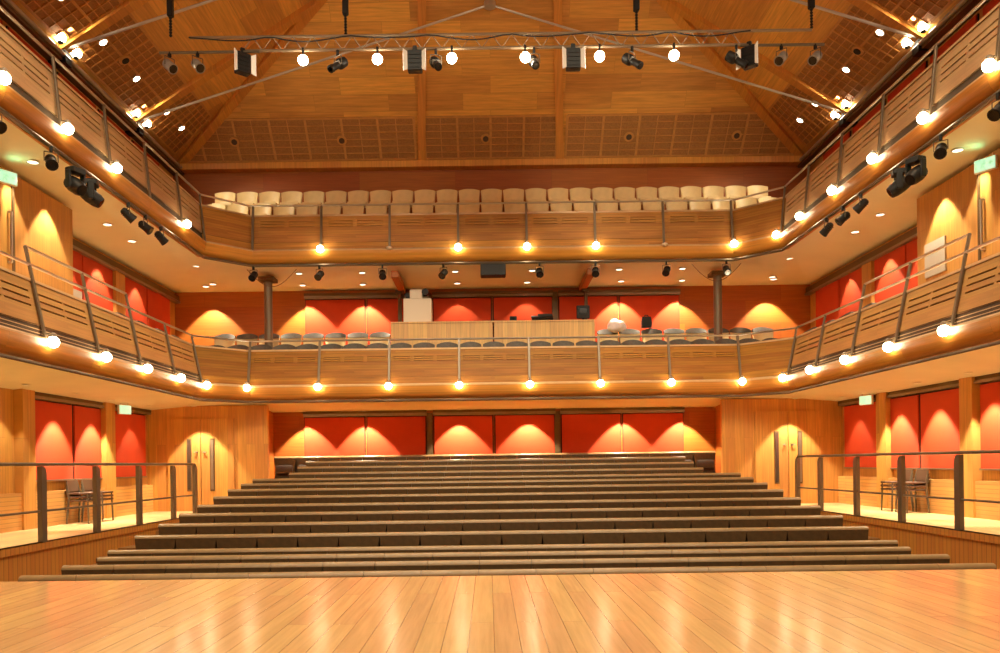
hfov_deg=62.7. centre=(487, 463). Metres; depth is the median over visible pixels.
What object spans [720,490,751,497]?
seat
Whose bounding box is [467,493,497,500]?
seat
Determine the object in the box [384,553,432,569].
seat
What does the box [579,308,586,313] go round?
screen
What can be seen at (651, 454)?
seat
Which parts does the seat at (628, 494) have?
backrest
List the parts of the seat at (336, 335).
backrest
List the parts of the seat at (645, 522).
backrest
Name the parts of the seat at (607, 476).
backrest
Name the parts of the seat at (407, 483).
backrest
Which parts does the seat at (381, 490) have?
backrest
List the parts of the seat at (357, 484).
backrest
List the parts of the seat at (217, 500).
backrest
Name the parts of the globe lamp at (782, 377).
globe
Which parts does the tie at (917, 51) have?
rod, rod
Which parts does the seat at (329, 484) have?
backrest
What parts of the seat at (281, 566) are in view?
backrest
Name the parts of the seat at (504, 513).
backrest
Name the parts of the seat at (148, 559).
backrest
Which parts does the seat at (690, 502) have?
backrest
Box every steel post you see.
[395,290,403,321]
[582,288,589,319]
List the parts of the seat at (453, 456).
backrest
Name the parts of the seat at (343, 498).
backrest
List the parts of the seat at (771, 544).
backrest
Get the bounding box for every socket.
[0,67,7,72]
[985,54,992,59]
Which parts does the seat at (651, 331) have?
backrest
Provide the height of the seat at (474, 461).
0.852 m
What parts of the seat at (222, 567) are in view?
backrest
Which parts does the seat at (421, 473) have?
backrest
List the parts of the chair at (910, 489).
seat, leg, leg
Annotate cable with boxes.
[188,30,750,41]
[247,269,296,286]
[693,263,740,280]
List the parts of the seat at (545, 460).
backrest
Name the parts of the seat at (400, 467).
backrest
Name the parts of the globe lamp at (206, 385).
globe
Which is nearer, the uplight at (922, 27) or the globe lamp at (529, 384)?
the uplight at (922, 27)
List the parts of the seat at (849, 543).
backrest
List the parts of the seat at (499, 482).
backrest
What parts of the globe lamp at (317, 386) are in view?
globe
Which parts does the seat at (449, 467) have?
backrest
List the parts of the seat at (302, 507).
backrest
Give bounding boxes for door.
[0,183,14,271]
[167,419,201,510]
[201,418,234,504]
[754,411,788,496]
[787,411,820,502]
[977,165,999,260]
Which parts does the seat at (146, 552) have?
backrest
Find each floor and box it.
[0,503,999,652]
[92,530,158,564]
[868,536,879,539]
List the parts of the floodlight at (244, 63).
barn door, barn door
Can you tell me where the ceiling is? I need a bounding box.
[11,0,960,162]
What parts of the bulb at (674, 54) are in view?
globe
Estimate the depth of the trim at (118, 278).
18.57 m
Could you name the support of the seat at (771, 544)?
on the floor
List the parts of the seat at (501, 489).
backrest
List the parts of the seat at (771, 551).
backrest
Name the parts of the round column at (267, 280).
cap plate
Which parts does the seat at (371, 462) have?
backrest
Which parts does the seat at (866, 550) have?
backrest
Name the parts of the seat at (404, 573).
backrest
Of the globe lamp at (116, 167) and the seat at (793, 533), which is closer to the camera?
the seat at (793, 533)
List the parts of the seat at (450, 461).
backrest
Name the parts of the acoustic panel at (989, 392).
rail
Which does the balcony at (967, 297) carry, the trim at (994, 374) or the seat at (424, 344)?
the seat at (424, 344)
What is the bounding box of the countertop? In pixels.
[391,319,594,325]
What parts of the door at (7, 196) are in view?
pull handle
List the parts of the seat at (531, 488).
backrest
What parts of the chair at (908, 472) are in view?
leg, seat, backrest, leg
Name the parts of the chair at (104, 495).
seat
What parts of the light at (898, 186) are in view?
yoke arm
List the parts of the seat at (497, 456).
backrest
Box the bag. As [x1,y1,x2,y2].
[641,315,651,327]
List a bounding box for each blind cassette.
[303,410,426,416]
[304,292,409,299]
[432,290,552,297]
[433,408,555,415]
[558,289,680,295]
[560,407,684,413]
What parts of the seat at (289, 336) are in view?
backrest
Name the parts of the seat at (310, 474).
backrest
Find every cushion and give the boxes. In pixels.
[215,334,235,338]
[236,334,257,338]
[258,333,279,338]
[281,333,301,337]
[303,333,323,337]
[325,332,345,337]
[347,332,368,337]
[369,332,390,336]
[597,329,617,333]
[619,329,639,333]
[641,328,661,333]
[663,328,684,333]
[685,328,706,332]
[707,328,728,332]
[729,327,750,332]
[752,327,772,331]
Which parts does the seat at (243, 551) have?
backrest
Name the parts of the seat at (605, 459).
backrest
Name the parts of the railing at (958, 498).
post, post, post, handrail, rail, post, rail, post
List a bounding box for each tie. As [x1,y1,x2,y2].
[48,0,933,67]
[125,0,857,136]
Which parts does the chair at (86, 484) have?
leg, backrest, leg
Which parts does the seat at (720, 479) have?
backrest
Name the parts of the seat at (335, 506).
backrest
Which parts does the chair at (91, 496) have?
seat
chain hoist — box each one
[167,0,173,36]
[342,0,348,33]
[633,0,639,30]
[808,0,814,28]
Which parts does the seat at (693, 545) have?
backrest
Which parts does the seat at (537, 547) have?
backrest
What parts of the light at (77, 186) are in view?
yoke arm, yoke arm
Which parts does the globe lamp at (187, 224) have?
globe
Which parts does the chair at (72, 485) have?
leg, backrest, seat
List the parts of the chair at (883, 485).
seat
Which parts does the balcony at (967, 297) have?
fascia panel, post, fascia panel, handrail, post, fascia panel, post, fascia panel, post, fascia panel, post, fascia panel, post, fascia panel, post, fascia panel, post, fascia panel, post, fascia panel, handrail, edge rail, post, fascia panel, post, fascia panel, post, fascia panel, post, fascia panel, post, fascia panel, post, fascia panel, post, fascia panel, post, handrail, fascia panel, post, fascia panel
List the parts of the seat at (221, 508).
backrest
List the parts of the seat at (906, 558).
backrest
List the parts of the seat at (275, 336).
backrest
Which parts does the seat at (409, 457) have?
backrest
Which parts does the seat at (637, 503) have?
backrest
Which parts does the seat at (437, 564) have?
backrest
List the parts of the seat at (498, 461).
backrest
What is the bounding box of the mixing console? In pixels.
[531,314,552,319]
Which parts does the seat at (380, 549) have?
backrest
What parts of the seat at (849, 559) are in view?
backrest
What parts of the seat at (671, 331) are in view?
backrest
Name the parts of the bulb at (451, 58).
globe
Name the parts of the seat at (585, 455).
backrest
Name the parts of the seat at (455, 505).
backrest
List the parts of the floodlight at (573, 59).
barn door, barn door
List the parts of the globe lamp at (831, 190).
globe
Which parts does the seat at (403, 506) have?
backrest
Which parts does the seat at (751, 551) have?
backrest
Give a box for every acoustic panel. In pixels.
[6,26,51,68]
[18,0,122,42]
[35,399,73,481]
[57,72,95,108]
[71,13,186,114]
[72,405,102,479]
[73,250,81,291]
[82,255,112,310]
[98,109,129,139]
[115,411,146,478]
[125,277,146,323]
[131,140,158,165]
[143,91,211,154]
[146,288,169,334]
[188,116,416,162]
[304,416,365,455]
[305,299,365,344]
[367,298,405,344]
[367,416,426,454]
[426,114,555,159]
[433,297,491,320]
[433,415,492,454]
[493,296,551,340]
[494,414,554,453]
[558,296,617,341]
[561,413,620,452]
[564,112,794,157]
[619,295,679,341]
[622,412,683,451]
[769,84,838,146]
[795,4,912,105]
[816,280,839,326]
[823,131,850,160]
[839,267,861,316]
[844,401,875,468]
[853,99,885,133]
[869,0,954,30]
[874,245,905,302]
[888,61,927,101]
[890,394,920,468]
[906,238,917,289]
[920,387,959,469]
[930,13,978,63]
[979,381,999,469]
[983,0,999,16]
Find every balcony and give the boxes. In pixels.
[0,0,999,292]
[0,233,999,411]
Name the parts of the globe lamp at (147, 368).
globe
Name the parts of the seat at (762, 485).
backrest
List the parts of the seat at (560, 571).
backrest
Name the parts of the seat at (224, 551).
backrest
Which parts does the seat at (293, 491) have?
backrest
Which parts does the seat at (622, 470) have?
backrest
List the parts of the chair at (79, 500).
leg, leg, seat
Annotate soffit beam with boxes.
[391,271,405,292]
[579,268,592,290]
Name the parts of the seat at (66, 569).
backrest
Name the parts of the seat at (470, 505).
backrest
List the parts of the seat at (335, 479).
backrest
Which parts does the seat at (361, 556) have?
backrest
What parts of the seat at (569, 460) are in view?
backrest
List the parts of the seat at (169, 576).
backrest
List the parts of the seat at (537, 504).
backrest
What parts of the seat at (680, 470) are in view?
backrest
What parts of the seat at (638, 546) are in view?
backrest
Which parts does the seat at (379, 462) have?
backrest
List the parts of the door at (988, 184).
pull handle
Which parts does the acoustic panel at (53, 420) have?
rail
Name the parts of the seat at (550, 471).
backrest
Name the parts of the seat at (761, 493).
backrest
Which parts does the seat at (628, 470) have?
backrest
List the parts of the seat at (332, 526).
backrest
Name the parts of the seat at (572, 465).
backrest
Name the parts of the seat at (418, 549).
backrest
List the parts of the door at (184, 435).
vision glass, vision panel frame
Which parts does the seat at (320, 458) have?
backrest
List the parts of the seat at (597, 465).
backrest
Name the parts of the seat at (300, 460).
backrest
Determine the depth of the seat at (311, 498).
14.87 m
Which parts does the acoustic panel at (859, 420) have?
rail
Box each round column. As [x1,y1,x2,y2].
[258,276,277,346]
[707,270,725,343]
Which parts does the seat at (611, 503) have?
backrest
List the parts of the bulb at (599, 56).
globe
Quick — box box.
[403,289,432,321]
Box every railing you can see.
[0,462,197,549]
[795,450,999,535]
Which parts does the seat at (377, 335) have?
backrest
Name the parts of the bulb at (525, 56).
globe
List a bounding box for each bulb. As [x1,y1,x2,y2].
[298,47,307,65]
[372,46,381,64]
[447,45,456,63]
[520,44,529,62]
[595,43,604,61]
[669,43,678,60]
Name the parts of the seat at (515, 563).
backrest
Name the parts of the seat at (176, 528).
backrest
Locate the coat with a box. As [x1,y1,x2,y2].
[607,318,626,332]
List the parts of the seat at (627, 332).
backrest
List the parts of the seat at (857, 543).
backrest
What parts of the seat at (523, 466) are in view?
backrest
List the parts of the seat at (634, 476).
backrest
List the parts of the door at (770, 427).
vision panel frame, vision glass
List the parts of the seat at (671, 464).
backrest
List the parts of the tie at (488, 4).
rod, rod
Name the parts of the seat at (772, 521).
backrest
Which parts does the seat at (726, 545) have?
backrest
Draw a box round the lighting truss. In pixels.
[159,28,824,53]
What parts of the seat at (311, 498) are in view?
backrest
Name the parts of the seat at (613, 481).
backrest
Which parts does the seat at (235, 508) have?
backrest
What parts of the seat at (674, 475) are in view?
backrest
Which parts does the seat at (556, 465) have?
backrest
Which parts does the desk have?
panel, panel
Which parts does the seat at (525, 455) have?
backrest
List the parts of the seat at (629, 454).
backrest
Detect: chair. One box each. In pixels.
[65,480,92,516]
[66,485,92,520]
[66,489,92,523]
[81,480,113,514]
[81,484,113,518]
[81,488,113,521]
[880,474,913,507]
[881,469,913,504]
[881,477,913,511]
[895,469,929,505]
[895,474,929,509]
[895,478,929,512]
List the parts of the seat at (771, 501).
backrest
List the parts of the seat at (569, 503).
backrest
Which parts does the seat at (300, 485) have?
backrest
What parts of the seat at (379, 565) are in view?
backrest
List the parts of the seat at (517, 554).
backrest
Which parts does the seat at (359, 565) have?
backrest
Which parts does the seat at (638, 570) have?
backrest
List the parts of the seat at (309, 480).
backrest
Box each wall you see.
[0,18,174,493]
[0,166,72,294]
[0,528,157,581]
[147,405,269,511]
[173,166,810,345]
[269,411,273,478]
[273,407,715,478]
[715,405,720,472]
[720,398,842,502]
[809,0,999,480]
[843,520,999,568]
[917,148,999,285]
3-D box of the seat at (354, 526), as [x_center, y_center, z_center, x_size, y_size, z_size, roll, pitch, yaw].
[-1.816,1.292,12.418,0.574,0.852,0.215,-1,0,0]
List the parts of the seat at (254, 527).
backrest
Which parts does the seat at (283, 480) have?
backrest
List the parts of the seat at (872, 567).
backrest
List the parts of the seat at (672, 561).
backrest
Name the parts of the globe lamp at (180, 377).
globe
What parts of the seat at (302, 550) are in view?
backrest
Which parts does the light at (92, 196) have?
yoke arm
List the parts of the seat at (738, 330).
backrest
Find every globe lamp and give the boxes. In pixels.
[0,67,10,84]
[45,332,59,347]
[61,119,73,134]
[99,349,111,361]
[111,160,121,172]
[142,361,152,372]
[176,371,184,381]
[182,217,190,227]
[202,379,210,388]
[243,382,249,390]
[314,381,320,389]
[317,243,323,252]
[385,380,391,389]
[455,241,461,250]
[456,379,462,388]
[524,240,530,249]
[526,378,533,387]
[593,239,599,248]
[597,377,603,386]
[668,376,674,385]
[730,238,737,246]
[739,375,745,384]
[772,229,779,238]
[779,372,787,381]
[795,210,803,219]
[805,363,814,373]
[827,183,836,194]
[840,352,850,363]
[867,150,877,163]
[883,338,894,351]
[917,108,928,123]
[937,321,950,336]
[982,54,995,72]
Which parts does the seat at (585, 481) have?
backrest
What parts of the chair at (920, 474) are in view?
leg, seat, backrest, leg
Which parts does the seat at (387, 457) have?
backrest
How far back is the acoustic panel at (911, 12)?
15.49 m
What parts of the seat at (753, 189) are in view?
backrest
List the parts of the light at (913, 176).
yoke arm, yoke arm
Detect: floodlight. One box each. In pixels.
[234,47,255,76]
[403,45,425,73]
[562,43,584,71]
[736,41,757,70]
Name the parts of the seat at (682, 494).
backrest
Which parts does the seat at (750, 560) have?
backrest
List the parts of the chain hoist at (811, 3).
motor, chain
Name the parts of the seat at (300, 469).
backrest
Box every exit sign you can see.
[0,168,17,186]
[117,403,130,414]
[859,394,873,404]
[974,152,997,174]
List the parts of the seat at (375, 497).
backrest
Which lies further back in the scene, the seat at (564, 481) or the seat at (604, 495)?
the seat at (564, 481)
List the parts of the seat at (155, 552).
backrest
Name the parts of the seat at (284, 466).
backrest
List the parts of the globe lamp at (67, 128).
globe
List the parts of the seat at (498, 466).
backrest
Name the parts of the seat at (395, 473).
backrest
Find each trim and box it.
[0,0,183,175]
[0,485,152,532]
[0,519,178,557]
[4,0,182,168]
[13,389,36,529]
[35,392,150,412]
[35,395,150,414]
[58,0,149,52]
[73,239,178,300]
[73,245,179,303]
[99,402,115,517]
[113,267,125,315]
[133,0,316,123]
[177,0,326,163]
[180,156,801,172]
[417,0,425,159]
[427,413,432,454]
[552,291,557,319]
[553,0,563,158]
[554,411,559,452]
[656,0,804,155]
[664,0,849,114]
[797,0,988,167]
[799,0,967,160]
[805,233,916,295]
[806,227,916,292]
[820,511,999,543]
[838,372,999,403]
[838,376,999,405]
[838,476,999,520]
[847,0,925,42]
[862,259,874,307]
[876,392,893,507]
[959,377,981,517]
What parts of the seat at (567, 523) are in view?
backrest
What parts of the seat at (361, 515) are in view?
backrest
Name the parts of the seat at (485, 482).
backrest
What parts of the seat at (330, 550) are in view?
backrest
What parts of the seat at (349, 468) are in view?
backrest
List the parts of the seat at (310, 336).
backrest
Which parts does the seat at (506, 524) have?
backrest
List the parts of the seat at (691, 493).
backrest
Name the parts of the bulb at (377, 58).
globe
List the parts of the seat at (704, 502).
backrest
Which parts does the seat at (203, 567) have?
backrest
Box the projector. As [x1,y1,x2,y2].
[480,263,505,277]
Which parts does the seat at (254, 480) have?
backrest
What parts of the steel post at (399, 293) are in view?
head plate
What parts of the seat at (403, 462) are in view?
backrest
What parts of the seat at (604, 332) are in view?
backrest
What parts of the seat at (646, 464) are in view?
backrest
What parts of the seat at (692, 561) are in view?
backrest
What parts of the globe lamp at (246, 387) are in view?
globe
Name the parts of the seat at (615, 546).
backrest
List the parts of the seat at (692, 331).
backrest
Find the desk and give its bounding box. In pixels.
[391,319,594,347]
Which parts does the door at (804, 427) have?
vision panel frame, vision glass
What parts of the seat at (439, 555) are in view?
backrest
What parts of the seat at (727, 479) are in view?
backrest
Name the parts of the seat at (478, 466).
backrest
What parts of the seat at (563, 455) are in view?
backrest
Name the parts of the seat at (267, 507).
backrest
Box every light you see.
[26,160,39,164]
[63,165,86,195]
[80,178,103,207]
[98,38,107,45]
[132,75,140,81]
[178,125,184,130]
[796,117,803,122]
[842,66,849,72]
[875,28,884,35]
[886,167,909,197]
[904,155,927,185]
[951,148,964,152]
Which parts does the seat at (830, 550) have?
backrest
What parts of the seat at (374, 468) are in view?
backrest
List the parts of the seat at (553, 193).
backrest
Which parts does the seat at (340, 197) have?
backrest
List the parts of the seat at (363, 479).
backrest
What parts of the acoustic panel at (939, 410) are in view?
rail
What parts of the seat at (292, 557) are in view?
backrest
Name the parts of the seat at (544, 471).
backrest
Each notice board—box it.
[73,288,81,298]
[924,235,946,278]
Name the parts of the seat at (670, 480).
backrest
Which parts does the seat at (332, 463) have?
backrest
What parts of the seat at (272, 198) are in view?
backrest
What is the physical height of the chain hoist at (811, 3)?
2.672 m
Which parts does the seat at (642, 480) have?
backrest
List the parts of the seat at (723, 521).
backrest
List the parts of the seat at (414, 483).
backrest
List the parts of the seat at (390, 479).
backrest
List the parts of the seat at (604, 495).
backrest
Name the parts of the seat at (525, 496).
backrest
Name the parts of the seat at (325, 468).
backrest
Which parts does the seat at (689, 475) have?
backrest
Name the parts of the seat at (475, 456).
backrest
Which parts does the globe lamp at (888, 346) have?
globe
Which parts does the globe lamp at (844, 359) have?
globe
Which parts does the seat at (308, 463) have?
backrest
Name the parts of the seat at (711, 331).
backrest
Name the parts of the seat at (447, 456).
backrest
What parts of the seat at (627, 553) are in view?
backrest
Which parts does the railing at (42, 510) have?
post, rail, post, rail, handrail, post, post, post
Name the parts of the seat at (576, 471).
backrest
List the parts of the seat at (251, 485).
backrest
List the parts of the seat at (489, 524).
backrest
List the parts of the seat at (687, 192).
backrest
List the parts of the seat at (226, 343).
backrest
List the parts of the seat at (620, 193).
backrest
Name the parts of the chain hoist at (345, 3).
motor, chain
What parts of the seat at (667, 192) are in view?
backrest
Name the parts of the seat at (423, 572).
backrest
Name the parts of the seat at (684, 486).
backrest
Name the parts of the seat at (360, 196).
backrest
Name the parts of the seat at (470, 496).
backrest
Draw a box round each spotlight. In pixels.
[0,114,6,133]
[44,146,58,170]
[120,202,136,223]
[138,215,153,234]
[154,226,168,245]
[162,51,177,73]
[191,51,205,73]
[248,266,257,281]
[314,265,323,280]
[327,49,347,72]
[378,265,386,279]
[429,48,441,70]
[438,264,447,278]
[528,47,539,69]
[535,262,543,277]
[591,262,599,276]
[622,46,643,69]
[662,261,670,275]
[722,260,730,275]
[725,44,748,68]
[774,44,787,65]
[807,43,822,65]
[819,217,833,236]
[835,206,849,225]
[852,193,868,213]
[933,134,947,159]
[987,92,999,121]
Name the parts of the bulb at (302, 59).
globe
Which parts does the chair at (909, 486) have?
seat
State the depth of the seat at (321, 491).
15.71 m
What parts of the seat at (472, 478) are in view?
backrest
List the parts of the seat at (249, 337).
backrest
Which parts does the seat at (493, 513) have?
backrest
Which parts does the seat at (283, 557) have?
backrest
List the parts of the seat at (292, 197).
backrest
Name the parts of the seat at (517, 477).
backrest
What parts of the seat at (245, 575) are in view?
backrest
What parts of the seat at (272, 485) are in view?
backrest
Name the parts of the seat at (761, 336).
backrest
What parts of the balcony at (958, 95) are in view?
fascia panel, post, fascia panel, post, fascia panel, post, fascia panel, post, fascia panel, post, fascia panel, post, fascia panel, post, fascia panel, post, fascia panel, post, fascia panel, handrail, post, fascia panel, post, fascia panel, post, fascia panel, post, fascia panel, post, fascia panel, post, fascia panel, post, fascia panel, post, fascia panel, post, fascia panel, post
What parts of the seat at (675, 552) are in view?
backrest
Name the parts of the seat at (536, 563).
backrest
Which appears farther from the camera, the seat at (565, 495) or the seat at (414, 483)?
the seat at (414, 483)
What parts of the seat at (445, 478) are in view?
backrest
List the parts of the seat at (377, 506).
backrest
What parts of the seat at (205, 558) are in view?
backrest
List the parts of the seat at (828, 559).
backrest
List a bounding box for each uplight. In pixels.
[55,33,65,44]
[71,49,81,59]
[132,109,140,118]
[143,120,150,128]
[831,111,839,119]
[842,100,850,108]
[902,38,912,48]
[917,22,928,33]
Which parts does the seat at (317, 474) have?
backrest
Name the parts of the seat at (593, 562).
backrest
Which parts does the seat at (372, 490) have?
backrest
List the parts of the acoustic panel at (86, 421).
rail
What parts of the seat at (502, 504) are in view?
backrest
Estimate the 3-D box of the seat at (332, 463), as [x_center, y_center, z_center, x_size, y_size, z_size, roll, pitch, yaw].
[-3.553,0.349,19.887,0.574,0.852,0.215,-1,0,0]
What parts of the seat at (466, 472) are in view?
backrest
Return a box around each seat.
[18,575,76,581]
[61,565,114,574]
[76,574,134,580]
[97,556,145,564]
[107,549,152,556]
[113,564,166,573]
[133,573,192,579]
[135,535,175,549]
[145,556,193,563]
[151,549,195,555]
[158,523,196,534]
[166,563,219,573]
[175,534,216,548]
[179,513,214,522]
[191,572,249,578]
[193,555,241,563]
[195,548,239,555]
[196,523,234,534]
[197,504,230,512]
[208,204,225,208]
[212,192,235,209]
[213,496,244,504]
[214,334,235,347]
[214,513,250,522]
[216,534,257,548]
[218,563,270,572]
[227,204,248,214]
[227,345,248,349]
[228,489,257,495]
[231,504,264,512]
[234,522,272,533]
[236,334,257,346]
[237,192,258,209]
[239,548,283,554]
[241,483,269,488]
[241,554,289,562]
[245,496,276,503]
[248,572,306,578]
[250,203,271,214]
[250,512,285,522]
[251,344,272,349]
[252,479,279,482]
[257,191,280,208]
[257,533,298,547]
[258,333,279,347]
[258,489,287,495]
[264,503,298,511]
[269,483,297,488]
[270,562,322,571]
[272,522,310,533]
[273,203,294,214]
[273,344,295,349]
[274,456,296,478]
[277,495,308,503]
[280,191,302,208]
[280,478,306,482]
[281,333,301,348]
[283,547,327,553]
[286,512,321,521]
[288,488,317,495]
[289,472,314,477]
[289,554,336,561]
[296,203,317,214]
[296,456,317,472]
[297,344,317,348]
[298,466,322,472]
[298,483,325,487]
[298,503,331,511]
[298,533,339,547]
[302,191,324,208]
[303,333,323,345]
[305,461,329,466]
[306,571,363,577]
[307,478,333,482]
[308,495,339,502]
[310,521,348,532]
[315,472,340,477]
[318,456,339,460]
[318,488,347,494]
[319,203,340,213]
[321,344,341,348]
[321,511,357,521]
[322,466,347,471]
[323,561,375,571]
[325,191,346,207]
[325,332,345,348]
[326,482,354,487]
[327,547,370,553]
[329,461,352,465]
[331,503,364,511]
[334,477,360,481]
[337,553,384,561]
[339,532,380,546]
[340,456,362,460]
[340,494,371,502]
[341,472,366,477]
[342,202,364,213]
[343,343,364,348]
[347,190,368,207]
[347,332,368,348]
[347,466,371,471]
[348,487,377,494]
[348,521,386,532]
[353,460,376,465]
[355,482,382,487]
[357,511,393,520]
[361,477,387,481]
[362,455,384,460]
[364,570,420,576]
[365,502,398,510]
[366,202,387,213]
[366,343,387,347]
[367,471,392,476]
[369,332,390,344]
[370,190,390,207]
[371,546,414,552]
[372,466,396,471]
[372,494,403,502]
[375,561,427,570]
[377,460,400,465]
[378,487,407,493]
[379,532,420,545]
[383,481,411,486]
[384,455,406,459]
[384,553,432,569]
[387,520,424,539]
[388,477,414,481]
[389,202,410,212]
[391,343,411,347]
[392,190,412,206]
[393,471,418,476]
[393,510,428,520]
[397,465,421,470]
[398,502,431,510]
[400,460,423,464]
[403,494,434,501]
[406,455,428,464]
[408,487,437,493]
[412,201,433,212]
[412,481,439,486]
[413,342,434,347]
[414,189,435,205]
[415,476,442,486]
[415,545,458,560]
[419,471,444,476]
[420,531,460,545]
[421,465,446,475]
[421,570,477,575]
[424,459,447,469]
[425,520,462,531]
[427,560,478,575]
[428,510,463,527]
[429,454,450,459]
[432,501,465,516]
[432,552,479,569]
[435,201,456,212]
[435,493,466,507]
[436,342,457,347]
[437,189,457,202]
[438,486,467,499]
[440,481,468,492]
[442,476,469,480]
[444,470,469,475]
[446,465,470,475]
[448,459,471,464]
[451,454,472,458]
[458,201,479,212]
[459,189,479,201]
[459,545,502,559]
[460,342,480,346]
[461,531,501,544]
[463,519,500,530]
[464,509,499,519]
[465,501,498,509]
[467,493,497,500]
[468,486,497,492]
[469,480,496,485]
[470,470,495,475]
[470,476,496,480]
[471,464,495,469]
[472,459,494,464]
[473,454,494,458]
[479,569,535,575]
[480,551,527,559]
[480,559,531,568]
[481,189,501,201]
[481,201,502,211]
[483,341,504,346]
[495,454,516,463]
[495,459,518,463]
[496,464,520,475]
[496,470,521,475]
[497,475,523,479]
[497,480,525,491]
[498,485,527,498]
[498,492,529,500]
[499,500,532,516]
[500,509,534,526]
[501,519,538,538]
[502,530,541,544]
[503,188,523,201]
[503,544,546,551]
[504,200,524,211]
[506,341,527,346]
[517,453,538,458]
[519,458,542,468]
[520,464,544,469]
[522,469,547,474]
[524,475,550,485]
[525,188,545,201]
[526,480,553,491]
[527,200,548,211]
[528,485,557,491]
[528,551,575,568]
[530,341,550,345]
[530,492,561,506]
[531,559,583,568]
[532,500,565,508]
[535,508,570,526]
[536,568,593,574]
[538,518,576,529]
[539,453,560,457]
[542,530,582,543]
[543,458,566,463]
[545,463,569,468]
[546,544,590,558]
[547,188,568,205]
[548,469,573,474]
[550,200,571,210]
[551,475,577,479]
[552,341,574,345]
[554,479,582,490]
[557,485,587,498]
[561,453,582,457]
[561,492,592,499]
[566,458,589,462]
[566,500,599,508]
[569,188,590,204]
[570,463,594,468]
[571,508,606,517]
[573,199,593,210]
[574,469,599,474]
[575,550,623,567]
[576,340,596,345]
[576,518,614,529]
[578,474,604,478]
[582,479,610,484]
[582,529,623,543]
[583,452,604,457]
[583,558,635,567]
[587,484,617,491]
[590,457,613,462]
[590,543,634,550]
[591,187,613,200]
[593,491,624,499]
[593,567,650,573]
[595,463,619,468]
[596,199,617,210]
[597,329,617,341]
[599,499,632,507]
[600,340,620,344]
[600,468,625,473]
[605,452,626,456]
[605,474,631,478]
[606,508,641,517]
[611,479,639,483]
[614,187,635,204]
[614,457,637,462]
[614,517,652,528]
[617,484,647,490]
[619,199,640,210]
[619,329,639,344]
[619,462,643,468]
[622,340,643,344]
[623,529,664,542]
[623,550,671,557]
[625,468,651,473]
[625,491,656,498]
[627,452,648,456]
[632,474,659,478]
[633,499,666,507]
[634,543,678,549]
[635,557,687,566]
[636,187,658,203]
[638,457,661,461]
[639,478,667,483]
[641,328,661,344]
[642,198,661,209]
[642,507,677,517]
[644,462,668,467]
[645,339,666,344]
[647,484,677,490]
[649,452,671,456]
[650,567,708,572]
[651,468,677,473]
[652,517,690,528]
[656,490,687,498]
[658,186,680,203]
[659,473,686,477]
[661,456,684,461]
[663,328,684,340]
[664,528,705,542]
[665,198,687,209]
[666,498,699,506]
[668,478,696,483]
[669,339,690,344]
[669,462,693,467]
[671,451,693,461]
[671,549,719,556]
[677,467,702,472]
[677,483,707,490]
[678,507,713,516]
[678,542,722,548]
[680,186,703,203]
[685,328,706,343]
[686,473,713,477]
[687,557,740,566]
[688,198,710,209]
[688,490,719,497]
[690,516,728,527]
[691,339,713,343]
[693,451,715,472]
[697,477,724,482]
[700,498,733,506]
[702,186,725,203]
[705,528,745,541]
[707,328,728,340]
[707,483,737,489]
[708,566,765,572]
[711,198,733,208]
[713,506,748,516]
[714,473,740,477]
[715,339,736,343]
[719,548,767,556]
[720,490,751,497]
[722,542,766,548]
[724,186,745,202]
[725,477,753,482]
[728,516,766,527]
[729,327,750,340]
[734,197,756,207]
[734,498,766,505]
[737,482,767,489]
[739,338,759,343]
[740,556,792,565]
[745,527,786,541]
[746,185,770,202]
[749,506,784,515]
[751,489,783,497]
[752,327,772,340]
[757,197,775,202]
[765,565,823,571]
[766,497,800,505]
[766,515,804,526]
[766,541,810,547]
[766,548,814,555]
[785,505,820,515]
[786,527,827,540]
[792,555,844,564]
[804,515,842,526]
[809,540,853,547]
[814,547,862,555]
[822,564,880,570]
[827,526,868,540]
[843,555,897,564]
[852,540,897,546]
[862,546,910,554]
[878,564,938,569]
[896,554,949,563]
[937,563,996,569]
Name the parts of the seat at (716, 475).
backrest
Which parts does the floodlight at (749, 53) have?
barn door, barn door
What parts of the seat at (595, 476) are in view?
backrest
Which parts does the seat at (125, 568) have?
backrest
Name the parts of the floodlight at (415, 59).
barn door, barn door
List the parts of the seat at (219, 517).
backrest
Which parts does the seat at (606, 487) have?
backrest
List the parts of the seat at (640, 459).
backrest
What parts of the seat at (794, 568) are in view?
backrest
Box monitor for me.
[576,305,589,319]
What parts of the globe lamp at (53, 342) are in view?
globe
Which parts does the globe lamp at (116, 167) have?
globe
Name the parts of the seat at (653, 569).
backrest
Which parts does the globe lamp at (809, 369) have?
globe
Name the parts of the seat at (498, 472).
backrest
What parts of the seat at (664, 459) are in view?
backrest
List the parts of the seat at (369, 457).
backrest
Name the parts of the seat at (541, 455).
backrest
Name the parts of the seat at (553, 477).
backrest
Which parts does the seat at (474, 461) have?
backrest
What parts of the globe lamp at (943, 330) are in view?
globe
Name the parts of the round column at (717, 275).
cap plate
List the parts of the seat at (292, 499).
backrest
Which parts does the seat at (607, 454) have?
backrest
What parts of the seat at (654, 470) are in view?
backrest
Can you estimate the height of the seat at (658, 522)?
0.852 m
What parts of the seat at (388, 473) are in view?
backrest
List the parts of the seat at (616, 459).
backrest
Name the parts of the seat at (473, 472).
backrest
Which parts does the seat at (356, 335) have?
backrest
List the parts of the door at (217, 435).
vision glass, vision panel frame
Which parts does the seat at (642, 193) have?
backrest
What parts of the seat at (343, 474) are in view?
backrest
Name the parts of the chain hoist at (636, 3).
motor, chain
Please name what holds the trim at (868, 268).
attached to the wall at (987, 475)
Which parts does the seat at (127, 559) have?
backrest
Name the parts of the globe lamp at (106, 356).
globe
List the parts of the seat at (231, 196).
backrest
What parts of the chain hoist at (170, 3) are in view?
motor, chain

